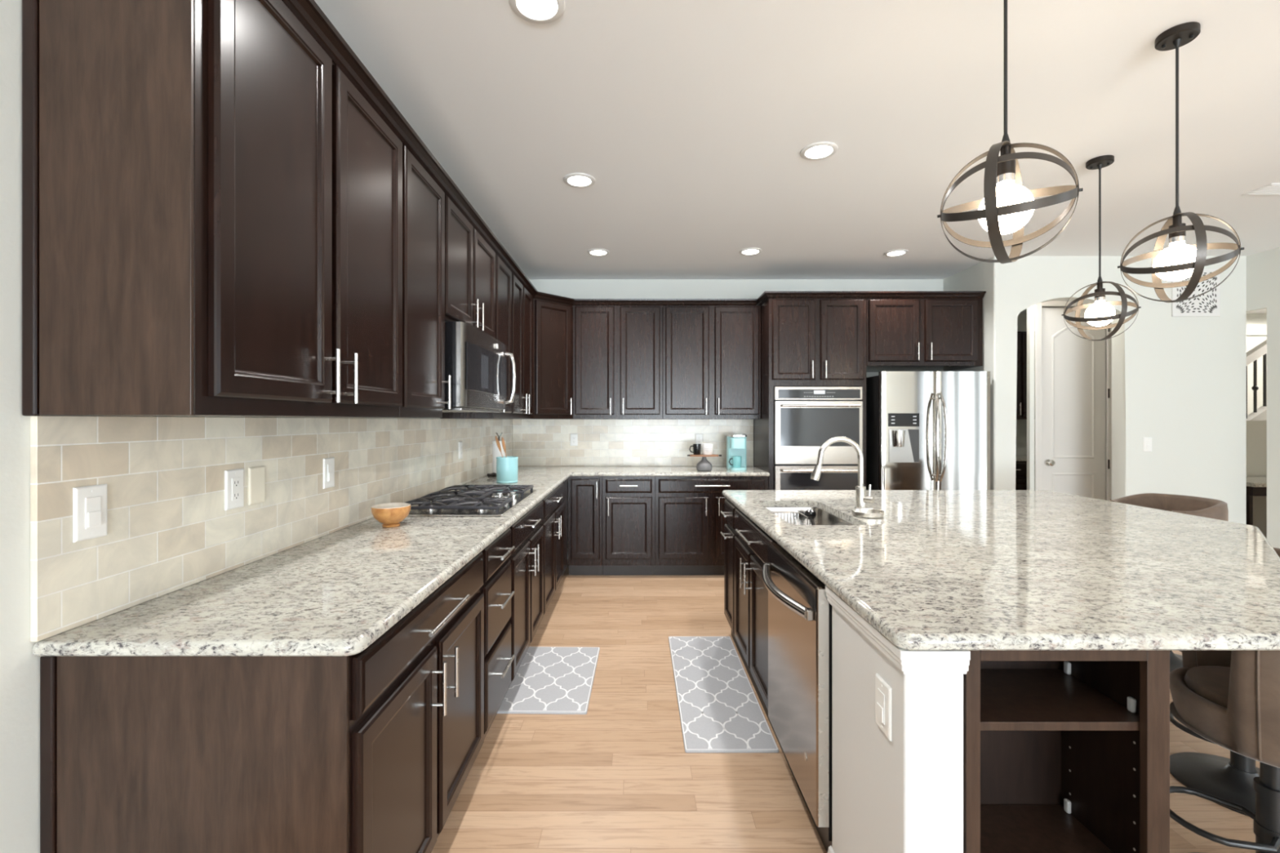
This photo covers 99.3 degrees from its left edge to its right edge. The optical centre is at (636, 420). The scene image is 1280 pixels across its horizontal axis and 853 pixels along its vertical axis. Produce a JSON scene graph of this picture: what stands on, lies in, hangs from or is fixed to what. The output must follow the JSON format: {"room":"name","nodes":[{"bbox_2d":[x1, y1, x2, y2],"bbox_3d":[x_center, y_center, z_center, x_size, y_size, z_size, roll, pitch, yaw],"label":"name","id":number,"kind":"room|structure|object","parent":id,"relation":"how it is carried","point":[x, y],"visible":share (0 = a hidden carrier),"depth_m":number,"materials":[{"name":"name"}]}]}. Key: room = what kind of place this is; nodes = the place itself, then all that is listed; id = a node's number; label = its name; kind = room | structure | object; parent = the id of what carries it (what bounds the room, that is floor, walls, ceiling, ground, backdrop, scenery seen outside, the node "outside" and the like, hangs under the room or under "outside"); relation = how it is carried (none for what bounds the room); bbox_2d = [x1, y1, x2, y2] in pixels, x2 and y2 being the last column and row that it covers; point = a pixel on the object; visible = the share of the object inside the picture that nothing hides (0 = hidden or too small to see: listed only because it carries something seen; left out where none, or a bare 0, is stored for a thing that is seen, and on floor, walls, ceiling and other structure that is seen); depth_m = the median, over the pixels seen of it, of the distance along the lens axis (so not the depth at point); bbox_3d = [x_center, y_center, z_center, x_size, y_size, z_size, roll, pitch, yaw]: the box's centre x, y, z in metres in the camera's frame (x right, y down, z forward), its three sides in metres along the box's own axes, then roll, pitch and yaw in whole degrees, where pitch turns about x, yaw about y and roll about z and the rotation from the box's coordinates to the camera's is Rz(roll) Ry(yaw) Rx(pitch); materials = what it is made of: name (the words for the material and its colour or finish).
{"room":"kitchen","nodes":[
{"label":"kitchen","id":0,"kind":"room"},
{"bbox_2d":[0,0,511,852],"bbox_3d":[-1.292,-0.008,-0.395,0.120,2.746,15.190,0,0,0],"label":"wall","id":1,"kind":"structure","parent":0,"point":[20,669],"depth_m":1.07,"materials":[{"name":"white paint"}]},
{"bbox_2d":[22,0,402,417],"bbox_3d":[-1.034,-0.531,1.569,0.393,1.047,0.965,0,0,0],"label":"upper cabinet","id":2,"kind":"object","parent":1,"relation":"attached to","point":[212,207],"visible":1,"depth_m":1.11,"materials":[{"name":"brown wood"}]},
{"bbox_2d":[282,0,756,305],"bbox_3d":[-0.657,-1.081,3.333,1.689,0.051,4.602,0,0,26],"label":"crown molding","id":3,"kind":"structure","parent":2,"relation":"on","point":[308,12],"depth_m":2.12,"materials":[{"name":"brown wood"}]},
{"bbox_2d":[30,415,512,641],"bbox_3d":[-1.224,0.221,3.224,0.014,0.460,4.239,0,0,0],"label":"tile backsplash","id":4,"kind":"structure","parent":1,"relation":"attached to","point":[170,529],"depth_m":1.50,"materials":[{"name":"tile"}]},
{"bbox_2d":[72,484,106,542],"bbox_3d":[-1.211,0.205,1.210,0.012,0.118,0.073,0,0,0],"label":"light switch","id":5,"kind":"object","parent":4,"relation":"attached to","point":[89,502],"visible":1,"depth_m":1.20,"materials":[{"name":"white plastic"}]},
{"bbox_2d":[224,468,244,510],"bbox_3d":[-1.212,0.208,1.642,0.009,0.118,0.073,0,0,0],"label":"power outlet","id":6,"kind":"object","parent":4,"relation":"attached to","point":[233,478],"visible":1,"depth_m":1.63,"materials":[{"name":"white plastic"}]},
{"bbox_2d":[231,477,239,501],"bbox_3d":[-1.209,0.208,1.642,0.002,0.068,0.034,0,0,0],"label":"socket","id":7,"kind":"object","parent":6,"relation":"attached to","point":[235,481],"depth_m":1.64,"materials":[{"name":"white plastic"}]},
{"bbox_2d":[248,466,265,505],"bbox_3d":[-1.213,0.208,1.738,0.008,0.118,0.073,0,0,0],"label":"blank wall plate","id":8,"kind":"object","parent":4,"relation":"attached to","point":[256,475],"visible":1,"depth_m":1.73,"materials":[{"name":"beige plastic"}]},
{"bbox_2d":[323,457,334,488],"bbox_3d":[-1.211,0.208,2.145,0.012,0.118,0.073,0,0,0],"label":"light switch","id":9,"kind":"object","parent":4,"relation":"attached to","point":[328,463],"visible":1,"depth_m":2.14,"materials":[{"name":"white plastic"}]},
{"bbox_2d":[458,441,462,459],"bbox_3d":[-1.212,0.208,3.750,0.009,0.118,0.073,0,0,0],"label":"power outlet","id":10,"kind":"object","parent":4,"relation":"attached to","point":[460,443],"visible":1,"depth_m":3.73,"materials":[{"name":"white plastic"}]},
{"bbox_2d":[320,144,450,417],"bbox_3d":[-1.034,-0.532,2.279,0.393,1.045,0.451,0,0,0],"label":"upper cabinet","id":11,"kind":"object","parent":1,"relation":"attached to","point":[424,381],"visible":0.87,"depth_m":2.25,"materials":[{"name":"brown wood"}]},
{"bbox_2d":[444,194,495,337],"bbox_3d":[-1.034,-0.762,2.952,0.393,0.585,0.891,0,0,0],"label":"upper cabinet","id":12,"kind":"object","parent":1,"relation":"attached to","point":[469,260],"visible":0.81,"depth_m":2.83,"materials":[{"name":"brown wood"}]},
{"bbox_2d":[442,321,515,412],"bbox_3d":[-0.973,-0.253,2.958,0.485,0.414,0.855,0,0,0],"label":"microwave","id":13,"kind":"object","parent":12,"relation":"attached to","point":[476,362],"visible":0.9,"depth_m":2.69,"materials":[{"name":"silver metal"}]},
{"bbox_2d":[440,253,511,418],"bbox_3d":[-1.034,-0.532,3.619,0.393,1.045,0.439,0,0,0],"label":"upper cabinet","id":14,"kind":"object","parent":1,"relation":"attached to","point":[503,273],"visible":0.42,"depth_m":3.59,"materials":[{"name":"brown wood"}]},
{"bbox_2d":[510,273,533,418],"bbox_3d":[-1.034,-0.532,4.271,0.393,1.045,0.862,0,0,0],"label":"upper cabinet","id":15,"kind":"object","parent":1,"relation":"attached to","point":[522,300],"visible":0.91,"depth_m":4.15,"materials":[{"name":"brown wood"}]},
{"bbox_2d":[511,279,942,559],"bbox_3d":[0.914,-0.008,5.404,4.292,2.746,0.120,0,0,0],"label":"wall","id":16,"kind":"structure","parent":0,"point":[569,288],"depth_m":5.34,"materials":[{"name":"white paint"}]},
{"bbox_2d":[533,297,573,418],"bbox_3d":[-0.910,-0.532,5.023,0.641,1.045,0.638,0,0,0],"label":"upper cabinet","id":17,"kind":"object","parent":16,"relation":"attached to","point":[553,322],"visible":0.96,"depth_m":4.84,"materials":[{"name":"brown wood"}]},
{"bbox_2d":[573,305,662,418],"bbox_3d":[-0.175,-0.532,5.147,0.827,1.045,0.390,0,0,0],"label":"upper cabinet","id":18,"kind":"object","parent":16,"relation":"attached to","point":[618,349],"visible":1,"depth_m":5.00,"materials":[{"name":"brown wood"}]},
{"bbox_2d":[512,419,753,466],"bbox_3d":[-0.037,0.221,5.337,2.359,0.460,0.014,0,0,0],"label":"tile backsplash","id":19,"kind":"structure","parent":16,"relation":"attached to","point":[535,442],"depth_m":5.33,"materials":[{"name":"tile"}]},
{"bbox_2d":[570,433,577,445],"bbox_3d":[-0.615,0.193,5.324,0.073,0.118,0.009,0,0,0],"label":"power outlet","id":20,"kind":"object","parent":19,"relation":"attached to","point":[574,437],"visible":1,"depth_m":5.32,"materials":[{"name":"white plastic"}]},
{"bbox_2d":[572,436,575,443],"bbox_3d":[-0.615,0.193,5.321,0.034,0.068,0.002,0,0,0],"label":"socket","id":21,"kind":"object","parent":20,"relation":"attached to","point":[573,437],"depth_m":5.32,"materials":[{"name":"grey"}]},
{"bbox_2d":[695,433,702,445],"bbox_3d":[0.611,0.193,5.324,0.073,0.118,0.009,0,0,0],"label":"power outlet","id":22,"kind":"object","parent":19,"relation":"attached to","point":[699,437],"visible":0.81,"depth_m":5.32,"materials":[{"name":"white plastic"}]},
{"bbox_2d":[697,436,701,443],"bbox_3d":[0.611,0.193,5.321,0.034,0.068,0.002,0,0,0],"label":"socket","id":23,"kind":"object","parent":22,"relation":"attached to","point":[699,438],"depth_m":5.32,"materials":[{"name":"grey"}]},
{"bbox_2d":[662,305,760,418],"bbox_3d":[0.691,-0.532,5.147,0.901,1.045,0.390,0,0,0],"label":"upper cabinet","id":24,"kind":"object","parent":16,"relation":"attached to","point":[712,353],"visible":0.99,"depth_m":5.00,"materials":[{"name":"brown wood"}]},
{"bbox_2d":[866,298,982,372],"bbox_3d":[2.496,-0.762,5.000,1.007,0.585,0.685,0,0,0],"label":"upper cabinet","id":25,"kind":"object","parent":16,"relation":"attached to","point":[903,335],"visible":0.96,"depth_m":4.71,"materials":[{"name":"brown wood"}]},
{"bbox_2d":[314,0,1279,313],"bbox_3d":[3.750,-1.411,-0.200,10.500,0.060,15.600,0,0,0],"label":"ceiling","id":26,"kind":"structure","parent":0,"point":[691,122],"depth_m":2.53,"materials":[{"name":"white paint"}]},
{"bbox_2d":[508,0,564,24],"bbox_3d":[-0.330,-1.377,1.800,0.184,0.008,0.184,0,0,0],"label":"recessed light","id":27,"kind":"object","parent":26,"relation":"in","point":[535,11],"visible":1,"depth_m":1.82,"materials":[{"name":"white paint"}]},
{"bbox_2d":[563,173,595,187],"bbox_3d":[-0.330,-1.377,3.130,0.184,0.008,0.184,0,0,0],"label":"recessed light","id":28,"kind":"object","parent":26,"relation":"in","point":[574,180],"visible":1,"depth_m":3.12,"materials":[{"name":"white"}]},
{"bbox_2d":[586,248,609,256],"bbox_3d":[-0.316,-1.377,4.470,0.184,0.008,0.184,0,0,0],"label":"recessed light","id":29,"kind":"object","parent":26,"relation":"in","point":[597,252],"visible":1,"depth_m":4.46,"materials":[{"name":"white"}]},
{"bbox_2d":[738,248,761,255],"bbox_3d":[0.930,-1.377,4.450,0.184,0.008,0.184,0,0,0],"label":"recessed light","id":30,"kind":"object","parent":26,"relation":"in","point":[747,251],"visible":1,"depth_m":4.44,"materials":[{"name":"white"}]},
{"bbox_2d":[800,142,838,160],"bbox_3d":[0.934,-1.377,2.790,0.184,0.008,0.184,0,0,0],"label":"recessed light","id":31,"kind":"object","parent":26,"relation":"in","point":[820,150],"visible":1,"depth_m":2.78,"materials":[{"name":"white"}]},
{"bbox_2d":[884,248,908,257],"bbox_3d":[2.140,-1.377,4.490,0.184,0.008,0.184,0,0,0],"label":"recessed light","id":32,"kind":"object","parent":26,"relation":"in","point":[893,253],"visible":1,"depth_m":4.48,"materials":[{"name":"white"}]},
{"bbox_2d":[937,0,1083,263],"bbox_3d":[0.985,-0.901,1.453,0.293,0.957,0.294,0,0,-12],"label":"pendant lamp","id":33,"kind":"object","parent":26,"relation":"hanging from","point":[1006,208],"visible":1,"depth_m":1.42,"materials":[{"name":"brown metal"}]},
{"bbox_2d":[995,145,1015,186],"bbox_3d":[0.985,-0.680,1.453,0.044,0.095,0.044,0,0,0],"label":"socket","id":34,"kind":"object","parent":33,"relation":"attached to","point":[1006,171],"depth_m":1.44,"materials":[{"name":"silver metal"}]},
{"bbox_2d":[1062,155,1141,341],"bbox_3d":[2.460,-0.901,2.890,0.320,0.957,0.283,0,0,40],"label":"pendant lamp","id":35,"kind":"object","parent":26,"relation":"hanging from","point":[1099,313],"visible":1,"depth_m":2.87,"materials":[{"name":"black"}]},
{"bbox_2d":[1094,282,1105,301],"bbox_3d":[2.460,-0.680,2.890,0.044,0.095,0.044,0,0,0],"label":"socket","id":36,"kind":"object","parent":35,"relation":"attached to","point":[1100,285],"depth_m":2.88,"materials":[{"name":"silver metal"}]},
{"bbox_2d":[1117,22,1244,302],"bbox_3d":[1.930,-0.901,1.943,0.290,0.957,0.296,0,0,-9],"label":"pendant lamp","id":37,"kind":"object","parent":26,"relation":"hanging from","point":[1179,261],"visible":1,"depth_m":1.92,"materials":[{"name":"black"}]},
{"bbox_2d":[1168,215,1186,244],"bbox_3d":[1.930,-0.680,1.943,0.044,0.095,0.044,0,0,0],"label":"socket","id":38,"kind":"object","parent":37,"relation":"attached to","point":[1178,237],"depth_m":1.93,"materials":[{"name":"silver metal"}]},
{"bbox_2d":[1241,183,1279,195],"bbox_3d":[3.860,-1.377,3.250,0.320,0.008,0.160,0,0,0],"label":"ceiling vent","id":39,"kind":"object","parent":26,"relation":"in","point":[1272,188],"visible":1,"depth_m":3.27,"materials":[{"name":"white paint"}]},
{"bbox_2d":[431,559,1259,852],"bbox_3d":[3.750,1.395,-0.200,10.500,0.060,15.600,0,0,0],"label":"floor","id":40,"kind":"structure","parent":0,"point":[619,776],"depth_m":2.11,"materials":[{"name":"brown wood"}]},
{"bbox_2d":[40,551,484,852],"bbox_3d":[-0.886,0.925,1.603,0.688,0.879,0.968,0,0,0],"label":"base cabinet","id":41,"kind":"object","parent":40,"relation":"on","point":[374,749],"visible":0.91,"depth_m":1.12,"materials":[{"name":"brown wood"}]},
{"bbox_2d":[32,466,769,656],"bbox_3d":[-0.044,0.468,3.225,2.374,0.033,4.235,0,0,0],"label":"countertop","id":42,"kind":"structure","parent":41,"relation":"on","point":[335,593],"depth_m":1.41,"materials":[{"name":"beige stone"}]},
{"bbox_2d":[371,502,410,527],"bbox_3d":[-1.045,0.406,2.315,0.154,0.088,0.154,0,0,0],"label":"serving bowl","id":43,"kind":"object","parent":42,"relation":"on","point":[390,514],"visible":1,"depth_m":2.27,"materials":[{"name":"orange ceramic"}]},
{"bbox_2d":[404,484,537,516],"bbox_3d":[-0.890,0.424,2.978,0.525,0.053,0.885,0,0,0],"label":"gas cooktop","id":44,"kind":"object","parent":42,"relation":"in","point":[492,500],"visible":1,"depth_m":2.76,"materials":[{"name":"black metal"}]},
{"bbox_2d":[487,432,505,476],"bbox_3d":[-1.115,0.275,4.364,0.176,0.350,0.248,0,0,0],"label":"paper towel holder","id":45,"kind":"object","parent":42,"relation":"on","point":[495,451],"visible":0.56,"depth_m":4.36,"materials":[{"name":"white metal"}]},
{"bbox_2d":[496,456,518,483],"bbox_3d":[-0.936,0.358,3.930,0.155,0.184,0.155,0,0,0],"label":"utensil crock","id":46,"kind":"object","parent":42,"relation":"on","point":[507,468],"visible":1,"depth_m":3.87,"materials":[{"name":"teal ceramic"}]},
{"bbox_2d":[495,435,502,457],"bbox_3d":[-0.967,0.271,3.916,0.106,0.317,0.047,0,0,-31],"label":"wooden spoon","id":47,"kind":"object","parent":46,"relation":"in","point":[498,443],"visible":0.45,"depth_m":3.89,"materials":[{"name":"brown wood"}]},
{"bbox_2d":[502,437,506,457],"bbox_3d":[-0.950,0.276,3.945,0.066,0.306,0.045,0,0,-32],"label":"wooden spoon","id":48,"kind":"object","parent":46,"relation":"in","point":[503,440],"visible":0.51,"depth_m":3.92,"materials":[{"name":"brown wood"}]},
{"bbox_2d":[687,453,721,471],"bbox_3d":[0.600,0.378,4.840,0.304,0.145,0.146,0,0,0],"label":"serving stand","id":49,"kind":"object","parent":42,"relation":"on","point":[704,464],"visible":1,"depth_m":4.79,"materials":[{"name":"grey ceramic"}]},
{"bbox_2d":[688,444,701,454],"bbox_3d":[0.523,0.259,4.836,0.099,0.095,0.072,0,0,28],"label":"mug","id":50,"kind":"object","parent":49,"relation":"on","point":[696,447],"visible":1,"depth_m":4.80,"materials":[{"name":"black ceramic"}]},
{"bbox_2d":[702,443,713,454],"bbox_3d":[0.637,0.259,4.862,0.104,0.095,0.126,0,0,35],"label":"mug","id":51,"kind":"object","parent":49,"relation":"on","point":[707,448],"visible":1,"depth_m":4.81,"materials":[{"name":"white ceramic"}]},
{"bbox_2d":[726,434,746,470],"bbox_3d":[0.925,0.288,4.985,0.170,0.324,0.250,0,0,0],"label":"coffee maker","id":52,"kind":"object","parent":42,"relation":"on","point":[735,443],"visible":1,"depth_m":4.99,"materials":[{"name":"teal plastic"}]},
{"bbox_2d":[728,456,741,467],"bbox_3d":[0.894,0.378,4.921,0.105,0.100,0.080,0,0,30],"label":"mug","id":53,"kind":"object","parent":52,"relation":"on","point":[736,460],"visible":1,"depth_m":4.88,"materials":[{"name":"teal ceramic"}]},
{"bbox_2d":[480,528,515,739],"bbox_3d":[-0.886,0.925,2.320,0.688,0.879,0.461,0,0,0],"label":"base cabinet","id":54,"kind":"object","parent":40,"relation":"on","point":[495,588],"visible":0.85,"depth_m":2.25,"materials":[{"name":"brown wood"}]},
{"bbox_2d":[508,500,543,688],"bbox_3d":[-0.886,0.925,2.981,0.688,0.879,0.857,0,0,0],"label":"base cabinet","id":55,"kind":"object","parent":40,"relation":"on","point":[526,558],"visible":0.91,"depth_m":2.89,"materials":[{"name":"brown wood"}]},
{"bbox_2d":[497,646,599,714],"bbox_3d":[-0.442,1.359,2.889,0.433,0.011,0.725,0,0,1],"label":"kitchen mat","id":56,"kind":"object","parent":40,"relation":"on","point":[548,680],"visible":0.94,"depth_m":2.80,"materials":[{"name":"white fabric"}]},
{"bbox_2d":[541,479,567,614],"bbox_3d":[-0.886,0.925,4.061,0.688,0.879,1.299,0,0,0],"label":"base cabinet","id":57,"kind":"object","parent":40,"relation":"on","point":[554,522],"visible":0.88,"depth_m":3.84,"materials":[{"name":"brown wood"}]},
{"bbox_2d":[568,475,602,575],"bbox_3d":[-0.449,0.925,5.000,0.297,0.879,0.685,0,0,0],"label":"base cabinet","id":58,"kind":"object","parent":40,"relation":"on","point":[584,492],"visible":0.92,"depth_m":4.71,"materials":[{"name":"brown wood"}]},
{"bbox_2d":[602,475,655,575],"bbox_3d":[-0.070,0.925,5.000,0.458,0.879,0.685,0,0,0],"label":"base cabinet","id":59,"kind":"object","parent":40,"relation":"on","point":[628,502],"visible":0.97,"depth_m":4.71,"materials":[{"name":"brown wood"}]},
{"bbox_2d":[654,475,768,575],"bbox_3d":[0.650,0.925,5.000,0.979,0.879,0.685,0,0,0],"label":"base cabinet","id":60,"kind":"object","parent":40,"relation":"on","point":[690,522],"visible":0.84,"depth_m":4.71,"materials":[{"name":"brown wood"}]},
{"bbox_2d":[668,636,778,752],"bbox_3d":[0.392,1.359,2.821,0.387,0.011,1.178,0,0,0],"label":"kitchen mat","id":61,"kind":"object","parent":40,"relation":"on","point":[720,710],"visible":1,"depth_m":2.62,"materials":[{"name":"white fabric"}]},
{"bbox_2d":[720,498,742,658],"bbox_3d":[0.839,0.925,3.281,0.650,0.879,0.357,0,0,0],"label":"base cabinet","id":62,"kind":"object","parent":40,"relation":"on","point":[729,534],"visible":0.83,"depth_m":3.28,"materials":[{"name":"brown wood"}]},
{"bbox_2d":[734,507,783,752],"bbox_3d":[0.839,0.925,2.667,0.650,0.879,0.867,0,0,0],"label":"base cabinet","id":63,"kind":"object","parent":40,"relation":"on","point":[751,593],"visible":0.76,"depth_m":2.62,"materials":[{"name":"brown wood"}]},
{"bbox_2d":[762,542,831,852],"bbox_3d":[0.800,0.929,1.915,0.683,0.872,0.608,0,0,0],"label":"dishwasher","id":64,"kind":"object","parent":40,"relation":"on","point":[800,611],"visible":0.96,"depth_m":1.74,"materials":[{"name":"silver metal"}]},
{"bbox_2d":[753,298,866,489],"bbox_3d":[1.567,0.155,5.000,0.845,2.420,0.685,0,0,0],"label":"tall cabinet","id":65,"kind":"object","parent":40,"relation":"on","point":[805,342],"visible":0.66,"depth_m":4.71,"materials":[{"name":"brown wood"}]},
{"bbox_2d":[773,386,862,489],"bbox_3d":[1.567,0.366,4.921,0.755,1.307,0.588,0,0,0],"label":"double wall oven","id":66,"kind":"object","parent":65,"relation":"in","point":[805,418],"visible":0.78,"depth_m":4.68,"materials":[{"name":"silver metal"}]},
{"bbox_2d":[755,291,986,305],"bbox_3d":[2.050,-1.081,5.006,1.900,0.051,0.670,0,0,0],"label":"crown molding","id":67,"kind":"structure","parent":65,"relation":"on","point":[765,295],"depth_m":4.70,"materials":[{"name":"brown wood"}]},
{"bbox_2d":[825,585,970,852],"bbox_3d":[0.913,0.925,1.371,0.718,0.880,0.458,0,0,0],"label":"wall","id":68,"kind":"structure","parent":40,"relation":"on","point":[903,794],"depth_m":1.21,"materials":[{"name":"white paint"}]},
{"bbox_2d":[875,673,892,741],"bbox_3d":[0.565,0.660,1.255,0.012,0.118,0.073,0,0,0],"label":"light switch","id":69,"kind":"object","parent":68,"relation":"attached to","point":[883,691],"visible":1,"depth_m":1.24,"materials":[{"name":"white plastic"}]},
{"bbox_2d":[722,489,1279,650],"bbox_3d":[1.599,0.468,2.329,2.102,0.033,2.383,0,0,0],"label":"countertop","id":70,"kind":"structure","parent":68,"relation":"on","point":[941,570],"depth_m":1.65,"materials":[{"name":"stone"}]},
{"bbox_2d":[765,506,853,524],"bbox_3d":[0.835,0.585,2.685,0.364,0.200,0.724,0,0,0],"label":"sink","id":71,"kind":"object","parent":70,"relation":"in","point":[823,517],"visible":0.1,"depth_m":3.03,"materials":[{"name":"silver metal"}]},
{"bbox_2d":[771,511,808,524],"bbox_3d":[0.792,0.593,2.697,0.218,0.181,0.609,0,0,0],"label":"rack","id":72,"kind":"object","parent":71,"relation":"in","point":[797,513],"visible":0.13,"depth_m":2.99,"materials":[{"name":"silver metal"}]},
{"bbox_2d":[804,509,816,524],"bbox_3d":[0.936,0.580,2.905,0.059,0.199,0.116,0,0,0],"label":"scrub brush","id":73,"kind":"object","parent":71,"relation":"in","point":[811,514],"visible":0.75,"depth_m":2.91,"materials":[{"name":"black"}]},
{"bbox_2d":[810,436,875,508],"bbox_3d":[1.030,0.266,2.727,0.309,0.368,0.087,0,0,0],"label":"faucet","id":74,"kind":"object","parent":70,"relation":"on","point":[861,499],"visible":0.94,"depth_m":2.73,"materials":[{"name":"silver metal"}]},
{"bbox_2d":[851,507,884,518],"bbox_3d":[1.085,0.438,2.555,0.144,0.026,0.144,0,0,0],"label":"soap dish","id":75,"kind":"object","parent":70,"relation":"on","point":[864,513],"visible":1,"depth_m":2.52,"materials":[{"name":"silver metal"}]},
{"bbox_2d":[866,371,990,489],"bbox_3d":[2.499,0.469,4.865,0.908,1.752,0.820,0,0,0],"label":"refrigerator","id":76,"kind":"object","parent":40,"relation":"on","point":[926,430],"visible":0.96,"depth_m":4.54,"materials":[{"name":"silver metal"}]},
{"bbox_2d":[1015,454,1026,489],"bbox_3d":[4.660,0.908,6.716,0.940,0.914,0.648,0,0,0],"label":"base cabinet","id":77,"kind":"object","parent":40,"relation":"on","point":[1020,460],"visible":0.04,"depth_m":6.43,"materials":[{"name":"brown wood"}]},
{"bbox_2d":[1015,454,1026,461],"bbox_3d":[4.660,0.468,6.735,0.940,0.033,0.610,0,0,0],"label":"countertop","id":78,"kind":"structure","parent":77,"relation":"on","point":[1019,457],"depth_m":6.43,"materials":[{"name":"stone"}]},
{"bbox_2d":[963,650,1169,852],"bbox_3d":[0.920,0.925,1.302,0.434,0.879,0.285,0,0,0],"label":"shelf unit","id":79,"kind":"object","parent":40,"relation":"on","point":[1064,751],"visible":0.76,"depth_m":1.27,"materials":[{"name":"brown wood"}]},
{"bbox_2d":[1109,493,1228,671],"bbox_3d":[2.959,0.899,3.050,0.482,0.930,0.490,0,0,0],"label":"bar stool","id":80,"kind":"object","parent":40,"relation":"on","point":[1209,508],"visible":0.19,"depth_m":3.10,"materials":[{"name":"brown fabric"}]},
{"bbox_2d":[1169,650,1279,852],"bbox_3d":[1.763,0.928,1.503,0.482,0.872,0.490,0,0,30],"label":"bar stool","id":81,"kind":"object","parent":40,"relation":"on","point":[1230,699],"visible":0.7,"depth_m":1.48,"materials":[{"name":"brown leather"}]},
{"bbox_2d":[1184,665,1230,707],"bbox_3d":[1.751,0.765,1.510,0.328,0.045,0.328,0,0,30],"label":"seat cushion","id":82,"kind":"object","parent":81,"relation":"on","point":[1206,686],"depth_m":1.55,"materials":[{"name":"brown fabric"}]},
{"bbox_2d":[1169,546,1279,816],"bbox_3d":[2.254,0.928,2.020,0.482,0.872,0.490,0,0,-4],"label":"bar stool","id":83,"kind":"object","parent":40,"relation":"on","point":[1231,779],"visible":0.17,"depth_m":2.02,"materials":[{"name":"black metal"}]},
{"bbox_2d":[1246,476,1266,525],"bbox_3d":[6.150,0.973,5.295,0.900,0.785,0.550,0,0,0],"label":"desk","id":84,"kind":"object","parent":40,"relation":"on","point":[1255,486],"visible":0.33,"depth_m":5.06,"materials":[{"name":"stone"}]},
{"bbox_2d":[942,261,983,371],"bbox_3d":[3.070,-0.008,5.032,0.120,2.746,0.622,0,0,0],"label":"wall","id":85,"kind":"structure","parent":0,"point":[971,278],"depth_m":4.92,"materials":[{"name":"white paint"}]},
{"bbox_2d":[1041,306,1106,500],"bbox_3d":[4.650,-0.008,5.250,1.700,2.746,0.100,0,0,0],"label":"wall","id":86,"kind":"structure","parent":0,"point":[1042,306],"depth_m":5.28,"materials":[{"name":"white paint"}]},
{"bbox_2d":[1026,305,1034,489],"bbox_3d":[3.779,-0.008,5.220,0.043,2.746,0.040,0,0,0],"label":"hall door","id":87,"kind":"structure","parent":86,"relation":"in","point":[1030,311],"depth_m":5.20,"materials":[{"name":"white paint"}]},
{"bbox_2d":[1034,301,1111,501],"bbox_3d":[4.180,0.110,5.189,0.760,2.510,0.019,0,0,0],"label":"trim","id":88,"kind":"structure","parent":86,"relation":"attached to","point":[1037,307],"depth_m":5.18,"materials":[{"name":"white paint"}]},
{"bbox_2d":[1041,307,1109,500],"bbox_3d":[4.181,0.140,5.188,0.633,2.430,0.115,0,0,0],"label":"door","id":89,"kind":"structure","parent":86,"relation":"in","point":[1073,366],"depth_m":5.21,"materials":[{"name":"white paint"}]},
{"bbox_2d":[983,256,1246,524],"bbox_3d":[4.070,-0.008,4.650,2.120,2.746,0.140,0,0,0],"label":"wall","id":90,"kind":"structure","parent":0,"point":[1180,383],"depth_m":4.58,"materials":[{"name":"white paint"}]},
{"bbox_2d":[1142,437,1151,451],"bbox_3d":[4.297,0.205,4.573,0.073,0.118,0.012,0,0,0],"label":"light switch","id":91,"kind":"object","parent":90,"relation":"attached to","point":[1147,442],"visible":1,"depth_m":4.57,"materials":[{"name":"white plastic"}]},
{"bbox_2d":[1171,268,1220,316],"bbox_3d":[4.700,-1.070,4.573,0.400,0.400,0.012,0,0,0],"label":"air vent","id":92,"kind":"object","parent":90,"relation":"in","point":[1207,304],"visible":0.64,"depth_m":4.57,"materials":[{"name":"white paint"}]},
{"bbox_2d":[1016,313,1266,454],"bbox_3d":[6.000,-0.008,7.110,6.000,2.746,0.120,0,0,0],"label":"wall","id":93,"kind":"structure","parent":0,"point":[1252,341],"depth_m":7.05,"materials":[{"name":"white paint"}]},
{"bbox_2d":[1016,331,1026,419],"bbox_3d":[4.660,-0.542,6.791,0.920,1.065,0.498,0,0,0],"label":"upper cabinet","id":94,"kind":"object","parent":93,"relation":"attached to","point":[1021,384],"visible":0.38,"depth_m":6.58,"materials":[{"name":"brown wood"}]},
{"bbox_2d":[1246,324,1266,335],"bbox_3d":[7.160,-1.165,7.022,3.080,0.140,0.045,0,0,0],"label":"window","id":95,"kind":"structure","parent":93,"relation":"attached to","point":[1251,329],"depth_m":7.00,"materials":[{"name":"white paint"}]},
{"bbox_2d":[1246,420,1266,538],"bbox_3d":[6.440,0.685,5.630,1.520,1.360,0.100,0,0,0],"label":"wall","id":96,"kind":"structure","parent":0,"point":[1256,430],"depth_m":5.58,"materials":[{"name":"white paint"}]},
{"bbox_2d":[1246,247,1279,548],"bbox_3d":[5.200,-0.008,-1.635,0.140,2.746,12.710,0,0,0],"label":"wall","id":97,"kind":"structure","parent":0,"point":[1273,255],"depth_m":4.40,"materials":[{"name":"white paint"}]},
{"bbox_3d":[6.950,0.915,6.000,1.500,0.900,0.080,0,0,0],"label":"wall","id":98,"kind":"structure","parent":0,"visible":0},
{"bbox_2d":[1246,339,1266,420],"bbox_3d":[6.950,-0.450,6.000,1.500,1.790,0.100,0,0,0],"label":"stair railing","id":99,"kind":"object","parent":98,"relation":"on","point":[1260,414],"visible":0.26,"depth_m":5.99,"materials":[{"name":"white paint"}]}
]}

